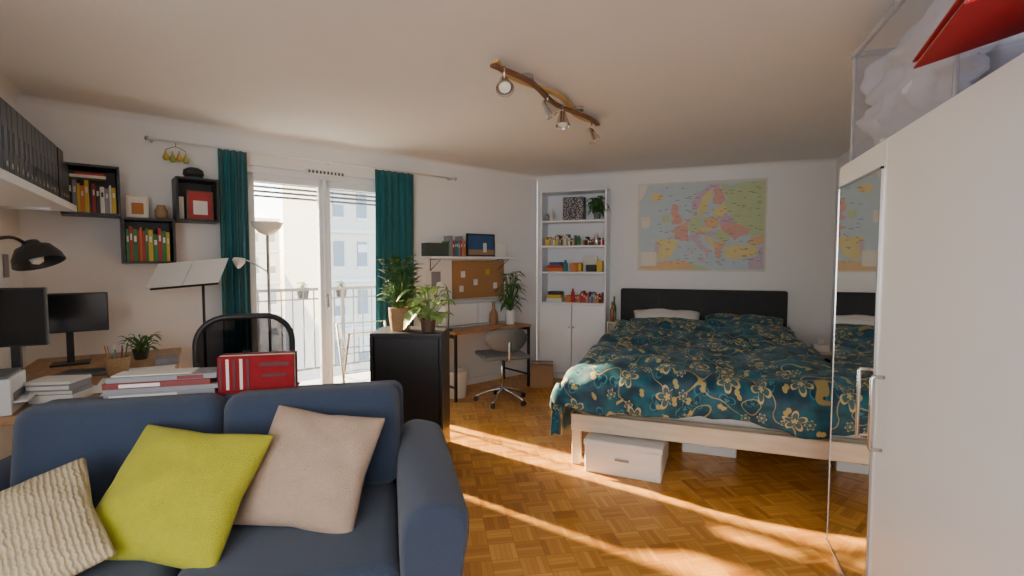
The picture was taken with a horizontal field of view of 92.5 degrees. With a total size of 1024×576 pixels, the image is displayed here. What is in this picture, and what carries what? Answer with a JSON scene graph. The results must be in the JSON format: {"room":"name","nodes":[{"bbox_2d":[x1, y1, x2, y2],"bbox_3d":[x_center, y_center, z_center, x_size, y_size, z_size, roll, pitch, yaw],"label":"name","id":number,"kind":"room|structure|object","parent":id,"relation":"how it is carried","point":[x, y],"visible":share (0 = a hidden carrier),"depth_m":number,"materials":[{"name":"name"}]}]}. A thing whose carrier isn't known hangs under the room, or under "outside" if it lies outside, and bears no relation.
{"room":"studio apartment","nodes":[
{"label":"studio apartment","id":0,"kind":"room"},
{"bbox_2d":[0,93,26,459],"bbox_3d":[-2.179,0.052,1.757,0.120,2.150,2.401,-2,4,-33],"label":"wall","id":1,"kind":"structure","parent":0,"point":[9,218],"depth_m":2.56,"materials":[{"name":"paint"}]},
{"bbox_2d":[2,254,9,277],"bbox_3d":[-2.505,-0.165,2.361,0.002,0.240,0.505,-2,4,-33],"label":"postcard","id":2,"kind":"object","parent":1,"relation":"attached to","point":[5,256],"visible":1,"depth_m":2.53},
{"bbox_2d":[0,72,22,103],"bbox_3d":[-2.107,-0.999,1.748,0.050,0.050,2.401,-2,4,-33],"label":"trim","id":3,"kind":"structure","parent":1,"relation":"attached to","point":[8,90],"depth_m":2.60,"materials":[{"name":"paint"}]},
{"bbox_2d":[0,97,76,211],"bbox_3d":[-2.055,-0.466,1.914,0.280,0.438,1.750,-2,4,-33],"label":"floating shelf","id":4,"kind":"object","parent":1,"relation":"attached to","point":[33,171],"visible":1,"depth_m":2.06,"materials":[{"name":"white paint"}]},
{"bbox_2d":[13,95,537,383],"bbox_3d":[-1.304,-0.076,4.169,4.048,2.150,0.252,-3,4,-41],"label":"wall","id":5,"kind":"structure","parent":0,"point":[505,208],"depth_m":3.35,"materials":[{"name":"paint"}]},
{"bbox_2d":[60,161,120,218],"bbox_3d":[-2.484,-0.569,2.889,0.265,0.290,0.200,-3,4,-41],"label":"cube shelf","id":6,"kind":"object","parent":5,"relation":"attached to","point":[94,189],"visible":0.82,"depth_m":2.86,"materials":[{"name":"black wood"}]},
{"bbox_2d":[69,178,116,213],"bbox_3d":[-2.465,-0.531,2.868,0.226,0.188,0.120,-3,4,-41],"label":"books","id":7,"kind":"object","parent":6,"relation":"on","point":[102,200],"depth_m":2.84,"materials":[{"name":"multicoloured paper"}]},
{"bbox_2d":[120,217,176,263],"bbox_3d":[-2.284,-0.293,3.078,0.265,0.278,0.200,-3,4,-41],"label":"cube shelf","id":8,"kind":"object","parent":5,"relation":"attached to","point":[143,240],"visible":1,"depth_m":3.02,"materials":[{"name":"black wood"}]},
{"bbox_2d":[126,195,148,217],"bbox_3d":[-2.324,-0.502,3.041,0.110,0.140,0.030,-3,4,-41],"label":"framed photo","id":9,"kind":"object","parent":8,"relation":"on","point":[136,206],"visible":0.88,"depth_m":3.03,"materials":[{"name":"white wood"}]},
{"bbox_2d":[125,226,169,260],"bbox_3d":[-2.269,-0.272,3.052,0.215,0.210,0.120,-3,4,-41],"label":"books","id":10,"kind":"object","parent":8,"relation":"on","point":[140,245],"depth_m":3.01,"materials":[{"name":"multicoloured paper"}]},
{"bbox_2d":[154,205,167,218],"bbox_3d":[-2.230,-0.481,3.116,0.072,0.090,0.071,-3,4,-41],"label":"clay jar","id":11,"kind":"object","parent":8,"relation":"on","point":[161,212],"visible":0.83,"depth_m":3.09,"materials":[{"name":"brown ceramic"}]},
{"bbox_2d":[171,176,219,223],"bbox_3d":[-2.087,-0.572,3.233,0.235,0.280,0.200,-3,4,-41],"label":"cube shelf","id":12,"kind":"object","parent":5,"relation":"attached to","point":[194,200],"visible":0.94,"depth_m":3.22,"materials":[{"name":"black wood"}]},
{"bbox_2d":[182,167,204,178],"bbox_3d":[-2.094,-0.753,3.220,0.160,0.080,0.158,-3,4,-41],"label":"hat","id":13,"kind":"object","parent":12,"relation":"on","point":[194,172],"visible":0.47,"depth_m":3.18,"materials":[{"name":"black fabric"}]},
{"bbox_2d":[179,190,213,219],"bbox_3d":[-2.098,-0.543,3.243,0.195,0.190,0.112,-3,4,-41],"label":"framed picture","id":14,"kind":"object","parent":12,"relation":"attached to","point":[193,204],"depth_m":3.22,"materials":[{"name":"red paper"}]},
{"bbox_2d":[144,135,456,180],"bbox_3d":[-1.430,-0.980,3.848,2.350,0.030,0.100,-3,4,-41],"label":"curtain rod","id":15,"kind":"object","parent":5,"relation":"attached to","point":[146,137],"visible":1,"depth_m":3.60,"materials":[{"name":"metal"}]},
{"bbox_2d":[162,143,189,163],"bbox_3d":[-2.166,-0.870,3.158,0.146,0.128,0.038,-3,4,-41],"label":"gourds","id":16,"kind":"object","parent":15,"relation":"hanging from","point":[165,156],"visible":1,"depth_m":3.15,"materials":[{"name":"yellow"}]},
{"bbox_2d":[217,148,250,314],"bbox_3d":[-1.928,0.031,3.422,0.182,1.955,0.071,-3,4,-41],"label":"curtain","id":17,"kind":"object","parent":15,"relation":"hanging from","point":[232,165],"visible":0.62,"depth_m":3.39,"materials":[{"name":"teal fabric"}]},
{"bbox_2d":[375,169,413,329],"bbox_3d":[-1.006,-0.011,4.217,0.370,1.955,0.077,-3,4,-41],"label":"curtain","id":18,"kind":"object","parent":15,"relation":"hanging from","point":[394,191],"visible":0.44,"depth_m":4.17,"materials":[{"name":"teal fabric"}]},
{"bbox_2d":[254,182,374,205],"bbox_3d":[-1.576,-0.783,3.997,1.140,0.152,0.050,-3,4,-41],"label":"blind slats","id":19,"kind":"object","parent":5,"relation":"attached to","point":[256,186],"visible":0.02,"depth_m":3.91,"materials":[{"name":"white plastic"}]},
{"bbox_2d":[257,286,375,384],"bbox_3d":[-1.921,0.568,4.577,3.205,1.100,1.100,-3,4,-41],"label":"balcony","id":20,"kind":"object","parent":5,"relation":"attached to","point":[362,376],"visible":0.16,"depth_m":5.21,"materials":[{"name":"metal"}]},
{"bbox_2d":[297,281,308,298],"bbox_3d":[-2.142,0.021,5.035,0.131,0.174,0.165,-3,4,-41],"label":"planter","id":21,"kind":"object","parent":20,"relation":"on","point":[299,293],"depth_m":5.01,"materials":[{"name":"white ceramic"}]},
{"bbox_2d":[335,281,346,296],"bbox_3d":[-1.840,0.007,5.296,0.131,0.174,0.165,-3,4,-41],"label":"planter","id":22,"kind":"object","parent":20,"relation":"on","point":[337,291],"depth_m":5.28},
{"bbox_2d":[306,168,344,177],"bbox_3d":[-1.468,-0.906,3.865,0.300,0.035,0.025,-3,4,-41],"label":"vent","id":23,"kind":"object","parent":5,"relation":"attached to","point":[308,171],"visible":1,"depth_m":3.85,"materials":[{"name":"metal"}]},
{"bbox_2d":[326,294,329,307],"bbox_3d":[-1.474,0.102,3.925,0.020,0.110,0.042,-3,4,-41],"label":"handle","id":24,"kind":"object","parent":5,"relation":"attached to","point":[327,295],"visible":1,"depth_m":3.91,"materials":[{"name":"metal"}]},
{"bbox_2d":[426,269,440,290],"bbox_3d":[-0.725,-0.072,4.565,0.160,0.200,0.004,-3,4,-40],"label":"drawing","id":25,"kind":"object","parent":5,"relation":"attached to","point":[433,276],"visible":0.71,"depth_m":4.56,"materials":[{"name":"white paper"}]},
{"bbox_2d":[420,233,517,270],"bbox_3d":[-0.389,-0.345,4.712,1.020,0.357,0.201,-3,4,-41],"label":"floating shelf","id":26,"kind":"object","parent":5,"relation":"attached to","point":[484,246],"visible":1,"depth_m":4.67,"materials":[{"name":"white paint"}]},
{"bbox_2d":[442,236,464,255],"bbox_3d":[-0.543,-0.390,4.578,0.194,0.189,0.118,-3,4,-41],"label":"books","id":27,"kind":"object","parent":26,"relation":"on","point":[457,247],"depth_m":4.54,"materials":[{"name":"multicoloured paper"}]},
{"bbox_2d":[466,233,494,256],"bbox_3d":[-0.303,-0.418,4.792,0.340,0.220,0.022,-3,4,-41],"label":"framed print","id":28,"kind":"object","parent":26,"relation":"on","point":[481,245],"depth_m":4.78,"materials":[{"name":"black paint"}]},
{"bbox_2d":[452,260,503,298],"bbox_3d":[-0.329,-0.090,4.901,0.640,0.370,0.016,-3,4,-41],"label":"cork board","id":29,"kind":"object","parent":5,"relation":"attached to","point":[470,278],"visible":0.96,"depth_m":4.87,"materials":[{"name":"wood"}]},
{"bbox_2d":[467,367,526,384],"bbox_3d":[-0.361,0.925,4.930,1.698,0.070,0.012,-3,4,-41],"label":"baseboard","id":30,"kind":"structure","parent":5,"relation":"attached to","point":[493,376],"depth_m":5.06,"materials":[{"name":"white wood"}]},
{"bbox_2d":[388,307,410,330],"bbox_3d":[-0.710,0.194,3.109,0.144,0.140,0.144,1,3,20],"label":"pot","id":31,"kind":"object","parent":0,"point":[396,314],"depth_m":3.05,"materials":[{"name":"ceramic"}]},
{"bbox_2d":[0,0,934,175],"bbox_3d":[-0.524,-1.095,1.944,4.793,0.120,7.000,1,3,20],"label":"ceiling","id":32,"kind":"structure","parent":0,"point":[666,83],"depth_m":2.33,"materials":[{"name":"paint"}]},
{"bbox_2d":[490,59,600,143],"bbox_3d":[0.242,-0.988,2.696,0.125,0.172,1.163,2,4,32],"label":"ceiling light","id":33,"kind":"object","parent":32,"relation":"attached to","point":[504,88],"depth_m":2.59,"materials":[{"name":"brown wood"}]},
{"bbox_2d":[448,374,842,575],"bbox_3d":[-0.524,1.172,2.065,4.793,0.120,7.000,1,3,20],"label":"floor","id":34,"kind":"structure","parent":0,"point":[533,511],"depth_m":2.45,"materials":[{"name":"wood parquet"}]},
{"bbox_2d":[0,348,181,425],"bbox_3d":[-2.036,0.758,2.417,0.680,0.670,1.380,-2,4,-33],"label":"desk","id":35,"kind":"object","parent":34,"relation":"on","point":[39,368],"visible":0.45,"depth_m":2.61,"materials":[{"name":"brown wood"}]},
{"bbox_2d":[0,367,35,416],"bbox_3d":[-1.923,0.342,1.785,0.260,0.225,0.200,-2,4,-33],"label":"printer","id":36,"kind":"object","parent":35,"relation":"on","point":[13,395],"visible":0.92,"depth_m":1.78,"materials":[{"name":"grey plastic"}]},
{"bbox_2d":[0,287,49,369],"bbox_3d":[-2.042,0.220,2.018,0.220,0.444,0.120,-1,3,-25],"label":"computer monitor","id":37,"kind":"object","parent":35,"relation":"on","point":[24,320],"visible":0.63,"depth_m":2.00,"materials":[{"name":"black paint"}]},
{"bbox_2d":[0,235,65,270],"bbox_3d":[-2.050,0.115,1.998,0.170,0.657,0.389,1,3,21],"label":"desk lamp","id":38,"kind":"object","parent":35,"relation":"on","point":[33,254],"visible":1,"depth_m":2.06,"materials":[{"name":"black metal"}]},
{"bbox_2d":[23,374,92,403],"bbox_3d":[-1.808,0.404,1.956,0.170,0.084,0.136,-1,3,-10],"label":"book stack","id":39,"kind":"object","parent":35,"relation":"on","point":[46,388],"visible":0.88,"depth_m":1.91,"materials":[{"name":"white paper"}]},
{"bbox_2d":[47,292,108,367],"bbox_3d":[-2.375,0.218,2.631,0.330,0.384,0.120,-2,4,-37],"label":"computer monitor","id":40,"kind":"object","parent":35,"relation":"on","point":[68,313],"visible":0.77,"depth_m":2.63,"materials":[{"name":"black paint"}]},
{"bbox_2d":[50,367,106,375],"bbox_3d":[-2.099,0.415,2.417,0.220,0.013,0.150,-1,3,-15],"label":"laptop","id":41,"kind":"object","parent":35,"relation":"on","point":[93,371],"visible":0.6,"depth_m":2.38,"materials":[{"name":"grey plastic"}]},
{"bbox_2d":[103,343,130,376],"bbox_3d":[-1.911,0.346,2.372,0.104,0.156,0.104,1,3,20],"label":"basket","id":42,"kind":"object","parent":35,"relation":"on","point":[115,364],"visible":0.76,"depth_m":2.34,"materials":[{"name":"wicker"}]},
{"bbox_2d":[92,354,177,396],"bbox_3d":[-1.778,0.411,2.316,0.320,0.030,0.880,-2,4,-33],"label":"loose papers","id":43,"kind":"object","parent":35,"relation":"on","point":[172,359],"visible":0.31,"depth_m":2.55,"materials":[{"name":"paper"}]},
{"bbox_2d":[118,332,161,359],"bbox_3d":[-2.087,0.329,2.779,0.207,0.147,0.196,0,3,3],"label":"potted plant","id":44,"kind":"object","parent":35,"relation":"on","point":[140,352],"visible":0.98,"depth_m":2.75,"materials":[{"name":"green plant"}]},
{"bbox_2d":[146,258,227,322],"bbox_3d":[-1.889,0.444,2.880,0.478,1.240,0.313,0,3,0],"label":"music stand","id":45,"kind":"object","parent":34,"relation":"on","point":[203,273],"visible":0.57,"depth_m":2.88,"materials":[{"name":"metal"}]},
{"bbox_2d":[0,380,468,575],"bbox_3d":[-0.921,0.756,1.504,1.487,0.771,0.770,-1,3,-14],"label":"sofa","id":46,"kind":"object","parent":34,"relation":"on","point":[412,518],"visible":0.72,"depth_m":1.52,"materials":[{"name":"blue fabric"}]},
{"bbox_2d":[0,457,115,575],"bbox_3d":[-1.248,0.636,1.215,0.397,0.267,0.322,-3,4,-42],"label":"cushion","id":47,"kind":"object","parent":46,"relation":"on","point":[50,524],"visible":1,"depth_m":1.22,"materials":[{"name":"beige fabric"}]},
{"bbox_2d":[10,393,226,507],"bbox_3d":[-1.270,0.545,1.617,0.585,0.360,0.160,-1,-6,-14],"label":"cushion","id":48,"kind":"object","parent":46,"relation":"on","point":[50,435],"depth_m":1.54,"materials":[{"name":"blue fabric"}]},
{"bbox_2d":[75,560,181,575],"bbox_3d":[-1.195,0.804,1.350,0.570,0.170,0.600,-1,3,-14],"label":"seat cushion","id":49,"kind":"object","parent":46,"relation":"on","point":[107,567],"depth_m":1.27,"materials":[{"name":"blue fabric"}]},
{"bbox_2d":[102,367,217,398],"bbox_3d":[-1.219,0.335,1.736,0.342,0.082,0.122,-1,3,-16],"label":"pile","id":50,"kind":"object","parent":46,"relation":"on","point":[158,382],"visible":0.75,"depth_m":1.69,"materials":[{"name":"paper"}]},
{"bbox_2d":[95,425,273,568],"bbox_3d":[-0.962,0.586,1.408,0.420,0.297,0.289,0,3,5],"label":"cushion","id":51,"kind":"object","parent":46,"relation":"on","point":[174,500],"visible":0.91,"depth_m":1.35,"materials":[{"name":"fabric"}]},
{"bbox_2d":[217,351,299,393],"bbox_3d":[-0.931,0.307,1.808,0.260,0.132,0.100,-1,3,-14],"label":"folder","id":52,"kind":"object","parent":46,"relation":"on","point":[237,372],"visible":0.97,"depth_m":1.76,"materials":[{"name":"red cardboard"}]},
{"bbox_2d":[178,481,399,575],"bbox_3d":[-0.636,0.797,1.490,0.570,0.170,0.600,-1,3,-14],"label":"seat cushion","id":53,"kind":"object","parent":46,"relation":"on","point":[372,548],"depth_m":1.35,"materials":[{"name":"blue fabric"}]},
{"bbox_2d":[233,405,384,533],"bbox_3d":[-0.632,0.569,1.550,0.387,0.327,0.262,0,3,6],"label":"cushion","id":54,"kind":"object","parent":46,"relation":"on","point":[310,476],"visible":0.95,"depth_m":1.49,"materials":[{"name":"fabric"}]},
{"bbox_2d":[224,383,399,485],"bbox_3d":[-0.701,0.537,1.759,0.585,0.360,0.160,-1,-6,-14],"label":"cushion","id":55,"kind":"object","parent":46,"relation":"on","point":[249,411],"depth_m":1.72,"materials":[{"name":"blue fabric"}]},
{"bbox_2d":[192,313,294,367],"bbox_3d":[-1.372,0.596,2.583,0.526,0.972,0.585,-2,4,-30],"label":"office chair","id":56,"kind":"object","parent":34,"relation":"on","point":[219,335],"visible":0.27,"depth_m":2.33,"materials":[{"name":"black paint"}]},
{"bbox_2d":[232,221,282,312],"bbox_3d":[-1.675,0.301,3.329,0.311,1.485,0.249,1,3,20],"label":"floor lamp","id":57,"kind":"object","parent":34,"relation":"on","point":[267,228],"visible":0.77,"depth_m":3.27,"materials":[{"name":"metal"}]},
{"bbox_2d":[335,320,385,382],"bbox_3d":[-1.127,0.644,3.812,0.398,0.738,0.416,-2,4,-33],"label":"drying rack","id":58,"kind":"object","parent":34,"relation":"on","point":[343,371],"visible":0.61,"depth_m":3.72,"materials":[{"name":"white metal"}]},
{"bbox_2d":[369,326,449,445],"bbox_3d":[-0.641,0.659,3.146,0.440,0.790,0.340,0,3,0],"label":"base cabinet","id":59,"kind":"object","parent":34,"relation":"on","point":[418,360],"visible":0.53,"depth_m":2.98,"materials":[{"name":"black wood"}]},
{"bbox_2d":[376,255,423,330],"bbox_3d":[-0.706,0.026,3.103,0.297,0.477,0.307,1,3,20],"label":"potted plant","id":60,"kind":"object","parent":59,"relation":"on","point":[396,314],"visible":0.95,"depth_m":3.06,"materials":[{"name":"green leaf"},{"name":"terracotta"},{"name":"soil"}]},
{"bbox_2d":[396,284,454,331],"bbox_3d":[-0.532,0.125,3.003,0.343,0.290,0.385,-1,3,-14],"label":"monstera","id":61,"kind":"object","parent":59,"relation":"on","point":[428,318],"visible":1,"depth_m":2.98,"materials":[{"name":"green plant"}]},
{"bbox_2d":[420,318,435,331],"bbox_3d":[-0.517,0.229,3.025,0.096,0.080,0.096,1,3,20],"label":"pot","id":62,"kind":"object","parent":61,"relation":"on","point":[427,324],"depth_m":2.99,"materials":[{"name":"brown ceramic"}]},
{"bbox_2d":[450,368,467,398],"bbox_3d":[-0.500,0.866,4.445,0.200,0.240,0.200,-3,4,-41],"label":"waste bin","id":63,"kind":"object","parent":34,"relation":"on","point":[462,373],"visible":0.63,"depth_m":4.38,"materials":[{"name":"white plastic"}]},
{"bbox_2d":[449,322,530,402],"bbox_3d":[-0.287,0.667,4.678,0.900,0.611,0.420,-3,4,-41],"label":"writing desk","id":64,"kind":"object","parent":34,"relation":"on","point":[453,334],"visible":0.66,"depth_m":4.56,"materials":[{"name":"brown wood"}]},
{"bbox_2d":[436,281,452,330],"bbox_3d":[-0.587,0.161,4.285,0.098,0.440,0.212,1,3,25],"label":"lamp","id":65,"kind":"object","parent":64,"relation":"on","point":[440,283],"visible":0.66,"depth_m":4.23,"materials":[{"name":"white metal"}]},
{"bbox_2d":[439,298,507,327],"bbox_3d":[-0.362,0.236,4.742,0.740,0.242,0.120,-3,4,-41],"label":"desk organizer","id":66,"kind":"object","parent":64,"relation":"on","point":[474,312],"visible":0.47,"depth_m":4.66,"materials":[{"name":"paint"}]},
{"bbox_2d":[489,302,497,324],"bbox_3d":[-0.178,0.247,4.744,0.090,0.220,0.090,-3,4,-41],"label":"ceramic vase","id":67,"kind":"object","parent":64,"relation":"on","point":[493,316],"visible":1,"depth_m":4.72,"materials":[{"name":"brown ceramic"}]},
{"bbox_2d":[494,271,528,324],"bbox_3d":[-0.009,0.092,4.799,0.348,0.523,0.338,0,3,-7],"label":"potted plant","id":68,"kind":"object","parent":64,"relation":"on","point":[509,312],"visible":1,"depth_m":4.76,"materials":[{"name":"green plant"}]},
{"bbox_2d":[473,328,530,408],"bbox_3d":[-0.089,0.658,4.287,0.487,0.670,0.482,-1,3,-18],"label":"desk chair","id":69,"kind":"object","parent":34,"relation":"on","point":[504,344],"visible":1,"depth_m":4.10,"materials":[{"name":"grey plastic"}]},
{"bbox_2d":[530,360,552,387],"bbox_3d":[0.295,0.856,4.840,0.220,0.217,0.320,0,3,5],"label":"cardboard box","id":70,"kind":"object","parent":34,"relation":"on","point":[541,375],"visible":1,"depth_m":4.75,"materials":[{"name":"brown cardboard"}]},
{"bbox_2d":[540,188,610,378],"bbox_3d":[0.654,-0.033,5.139,0.690,1.960,0.284,1,3,20],"label":"bookcase","id":71,"kind":"object","parent":34,"relation":"on","point":[574,245],"visible":0.96,"depth_m":5.12,"materials":[{"name":"white paint"}]},
{"bbox_2d":[544,214,549,220],"bbox_3d":[0.367,-0.738,5.134,0.060,0.070,0.058,1,3,20],"label":"jar","id":72,"kind":"object","parent":71,"relation":"on","point":[546,217],"depth_m":5.11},
{"bbox_2d":[550,209,553,220],"bbox_3d":[0.414,-0.762,5.115,0.040,0.120,0.039,1,3,20],"label":"jar","id":73,"kind":"object","parent":71,"relation":"on","point":[551,212],"depth_m":5.10,"materials":[{"name":"white ceramic"}]},
{"bbox_2d":[545,234,576,245],"bbox_3d":[0.520,-0.506,5.186,0.318,0.120,0.141,1,3,20],"label":"jars","id":74,"kind":"object","parent":71,"relation":"on","point":[557,240],"depth_m":5.14},
{"bbox_2d":[563,260,567,271],"bbox_3d":[0.555,-0.230,5.092,0.050,0.120,0.049,1,3,20],"label":"jar","id":75,"kind":"object","parent":71,"relation":"on","point":[565,265],"depth_m":5.08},
{"bbox_2d":[571,289,574,301],"bbox_3d":[0.631,0.076,5.081,0.040,0.140,0.039,1,3,20],"label":"bottle","id":76,"kind":"object","parent":71,"relation":"on","point":[572,292],"depth_m":5.07,"materials":[{"name":"red glass"}]},
{"bbox_2d":[577,236,580,244],"bbox_3d":[0.687,-0.487,5.031,0.040,0.100,0.039,1,3,20],"label":"jar","id":77,"kind":"object","parent":71,"relation":"on","point":[578,239],"depth_m":5.02,"materials":[{"name":"green glass"}]},
{"bbox_2d":[578,262,581,271],"bbox_3d":[0.696,-0.218,5.042,0.040,0.100,0.039,1,3,20],"label":"jar","id":78,"kind":"object","parent":71,"relation":"on","point":[579,264],"depth_m":5.03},
{"bbox_2d":[575,291,603,302],"bbox_3d":[0.806,0.091,5.092,0.282,0.117,0.130,1,3,20],"label":"jars","id":79,"kind":"object","parent":71,"relation":"on","point":[590,297],"depth_m":5.04},
{"bbox_2d":[583,237,603,244],"bbox_3d":[0.847,-0.483,5.047,0.209,0.088,0.140,1,3,20],"label":"jars","id":80,"kind":"object","parent":71,"relation":"on","point":[596,241],"depth_m":4.99},
{"bbox_2d":[594,233,598,244],"bbox_3d":[0.856,-0.499,4.968,0.044,0.120,0.043,1,3,20],"label":"jar","id":81,"kind":"object","parent":71,"relation":"on","point":[596,238],"depth_m":4.95,"materials":[{"name":"metal"}]},
{"bbox_2d":[586,195,609,218],"bbox_3d":[0.869,-0.812,4.949,0.246,0.234,0.259,1,3,20],"label":"potted plant","id":82,"kind":"object","parent":71,"relation":"on","point":[595,208],"visible":0.98,"depth_m":4.93,"materials":[{"name":"green plant"}]},
{"bbox_2d":[607,319,619,332],"bbox_3d":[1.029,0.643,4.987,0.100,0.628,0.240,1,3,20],"label":"nightstand","id":83,"kind":"object","parent":34,"relation":"on","point":[616,320],"visible":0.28,"depth_m":4.88,"materials":[{"name":"brown wood"}]},
{"bbox_2d":[610,301,613,321],"bbox_3d":[0.998,0.234,4.881,0.044,0.200,0.044,1,3,20],"label":"bottle","id":84,"kind":"object","parent":83,"relation":"on","point":[612,307],"visible":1,"depth_m":4.87,"materials":[{"name":"orange glass"}]},
{"bbox_2d":[613,296,615,319],"bbox_3d":[1.042,0.207,5.002,0.044,0.240,0.044,1,3,20],"label":"bottle","id":85,"kind":"object","parent":83,"relation":"on","point":[614,304],"visible":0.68,"depth_m":4.99,"materials":[{"name":"green glass"}]},
{"bbox_2d":[584,432,668,483],"bbox_3d":[0.703,0.967,2.965,0.442,0.195,0.433,1,3,23],"label":"storage box","id":86,"kind":"object","parent":34,"relation":"on","point":[643,459],"visible":0.78,"depth_m":2.78,"materials":[{"name":"cardboard"}]},
{"bbox_2d":[549,288,831,463],"bbox_3d":[1.417,0.548,3.736,1.698,0.950,2.413,1,3,20],"label":"double bed","id":87,"kind":"object","parent":34,"relation":"on","point":[715,368],"visible":0.93,"depth_m":2.84,"materials":[{"name":"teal fabric"}]},
{"bbox_2d":[630,317,701,322],"bbox_3d":[1.432,0.355,4.516,0.720,0.140,0.420,1,13,16],"label":"pillow","id":88,"kind":"object","parent":87,"relation":"on","point":[638,319],"depth_m":4.55,"materials":[{"name":"teal fabric"}]},
{"bbox_2d":[634,309,699,319],"bbox_3d":[1.492,0.319,4.737,0.660,0.153,0.400,1,27,17],"label":"pillow","id":89,"kind":"object","parent":87,"relation":"on","point":[639,314],"depth_m":4.75,"materials":[{"name":"white fabric"}]},
{"bbox_2d":[549,317,831,439],"bbox_3d":[1.361,0.597,3.585,1.698,0.589,2.085,1,3,20],"label":"duvet","id":90,"kind":"object","parent":87,"relation":"on","point":[656,378],"depth_m":2.81,"materials":[{"name":"teal fabric"}]},
{"bbox_2d":[704,313,782,326],"bbox_3d":[2.091,0.353,4.426,0.700,0.181,0.460,1,19,23],"label":"pillow","id":91,"kind":"object","parent":87,"relation":"on","point":[758,320],"depth_m":4.39,"materials":[{"name":"teal fabric"}]},
{"bbox_2d":[682,443,736,457],"bbox_3d":[1.312,0.982,3.282,0.332,0.130,0.413,1,3,20],"label":"storage box","id":92,"kind":"object","parent":34,"relation":"on","point":[692,448],"visible":0.21,"depth_m":3.09,"materials":[{"name":"plastic"}]},
{"bbox_2d":[819,348,832,362],"bbox_3d":[2.622,0.764,4.179,0.260,0.470,0.300,1,3,20],"label":"nightstand","id":93,"kind":"object","parent":34,"relation":"on","point":[826,360],"visible":0.06,"depth_m":4.10,"materials":[{"name":"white wood"}]},
{"bbox_2d":[811,338,829,351],"bbox_3d":[2.599,0.477,4.130,0.120,0.108,0.100,1,3,20],"label":"tissue box","id":94,"kind":"object","parent":93,"relation":"on","point":[820,346],"visible":1,"depth_m":4.09,"materials":[{"name":"paper"}]},
{"bbox_2d":[826,53,1023,575],"bbox_3d":[1.293,0.358,1.088,0.660,1.610,1.790,1,3,20],"label":"wardrobe","id":95,"kind":"object","parent":34,"relation":"on","point":[926,468],"visible":1,"depth_m":1.19,"materials":[{"name":"white paint"}]},
{"bbox_2d":[826,166,883,575],"bbox_3d":[1.236,0.336,1.786,0.008,1.456,0.476,1,3,20],"label":"mirror","id":96,"kind":"object","parent":95,"relation":"attached to","point":[860,213],"depth_m":1.74,"materials":[{"name":"mirror"}]},
{"bbox_2d":[856,0,1023,145],"bbox_3d":[1.459,-0.687,1.489,0.530,0.430,0.810,1,3,19],"label":"plastic bag","id":97,"kind":"object","parent":95,"relation":"on","point":[899,94],"visible":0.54,"depth_m":1.46,"materials":[{"name":"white plastic"}]},
{"bbox_2d":[975,32,1023,82],"bbox_3d":[1.497,-0.612,1.480,0.360,0.280,0.660,1,3,19],"label":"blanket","id":98,"kind":"object","parent":97,"relation":"on","point":[1009,48],"depth_m":1.24,"materials":[{"name":"grey fabric"}]},
{"bbox_2d":[912,0,1023,68],"bbox_3d":[1.050,-0.532,0.877,0.456,0.184,0.548,2,4,32],"label":"folder","id":99,"kind":"object","parent":95,"relation":"on","point":[968,25],"visible":1,"depth_m":0.97,"materials":[{"name":"paper"}]},
{"bbox_2d":[537,164,836,363],"bbox_3d":[1.622,-0.121,5.008,2.817,2.150,0.120,1,3,20],"label":"wall","id":100,"kind":"structure","parent":0,"point":[801,199],"depth_m":4.61,"materials":[{"name":"paint"}]},
{"bbox_2d":[537,157,837,181],"bbox_3d":[1.593,-1.165,4.872,2.817,0.050,0.050,1,3,20],"label":"trim","id":101,"kind":"structure","parent":100,"relation":"attached to","point":[823,161],"depth_m":4.81,"materials":[{"name":"paint"}]},
{"bbox_2d":[637,177,767,271],"bbox_3d":[1.845,-0.607,4.823,1.189,0.889,0.019,1,3,20],"label":"map poster","id":102,"kind":"object","parent":100,"relation":"attached to","point":[708,225],"visible":1,"depth_m":4.82,"materials":[{"name":"paper"}]},
{"bbox_2d":[830,136,874,347],"bbox_3d":[1.784,0.083,1.166,0.120,2.150,7.000,1,3,20],"label":"wall","id":103,"kind":"structure","parent":0,"point":[867,143],"depth_m":4.35,"materials":[{"name":"paint"}]},
{"label":"outside","id":104,"kind":"structure","parent":0,"visible":0},
{"bbox_2d":[282,305,284,318],"bbox_3d":[-14.942,8.506,32.540,130.000,0.001,130.000,1,3,20],"label":"ground","id":105,"kind":"structure","parent":104,"point":[283,306],"depth_m":101.28,"materials":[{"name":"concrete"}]},
{"bbox_2d":[255,217,281,315],"bbox_3d":[-20.332,2.566,31.253,9.000,14.000,6.250,-3,4,-41],"label":"apartment building","id":106,"kind":"structure","parent":105,"relation":"on","point":[274,243],"depth_m":31.32,"materials":[{"name":"beige concrete"}]},
{"bbox_2d":[282,185,375,381],"bbox_3d":[-5.782,-0.684,26.460,10.500,17.000,6.250,-3,4,-41],"label":"apartment building","id":107,"kind":"structure","parent":105,"relation":"on","point":[352,226],"depth_m":21.99,"materials":[{"name":"beige concrete"}]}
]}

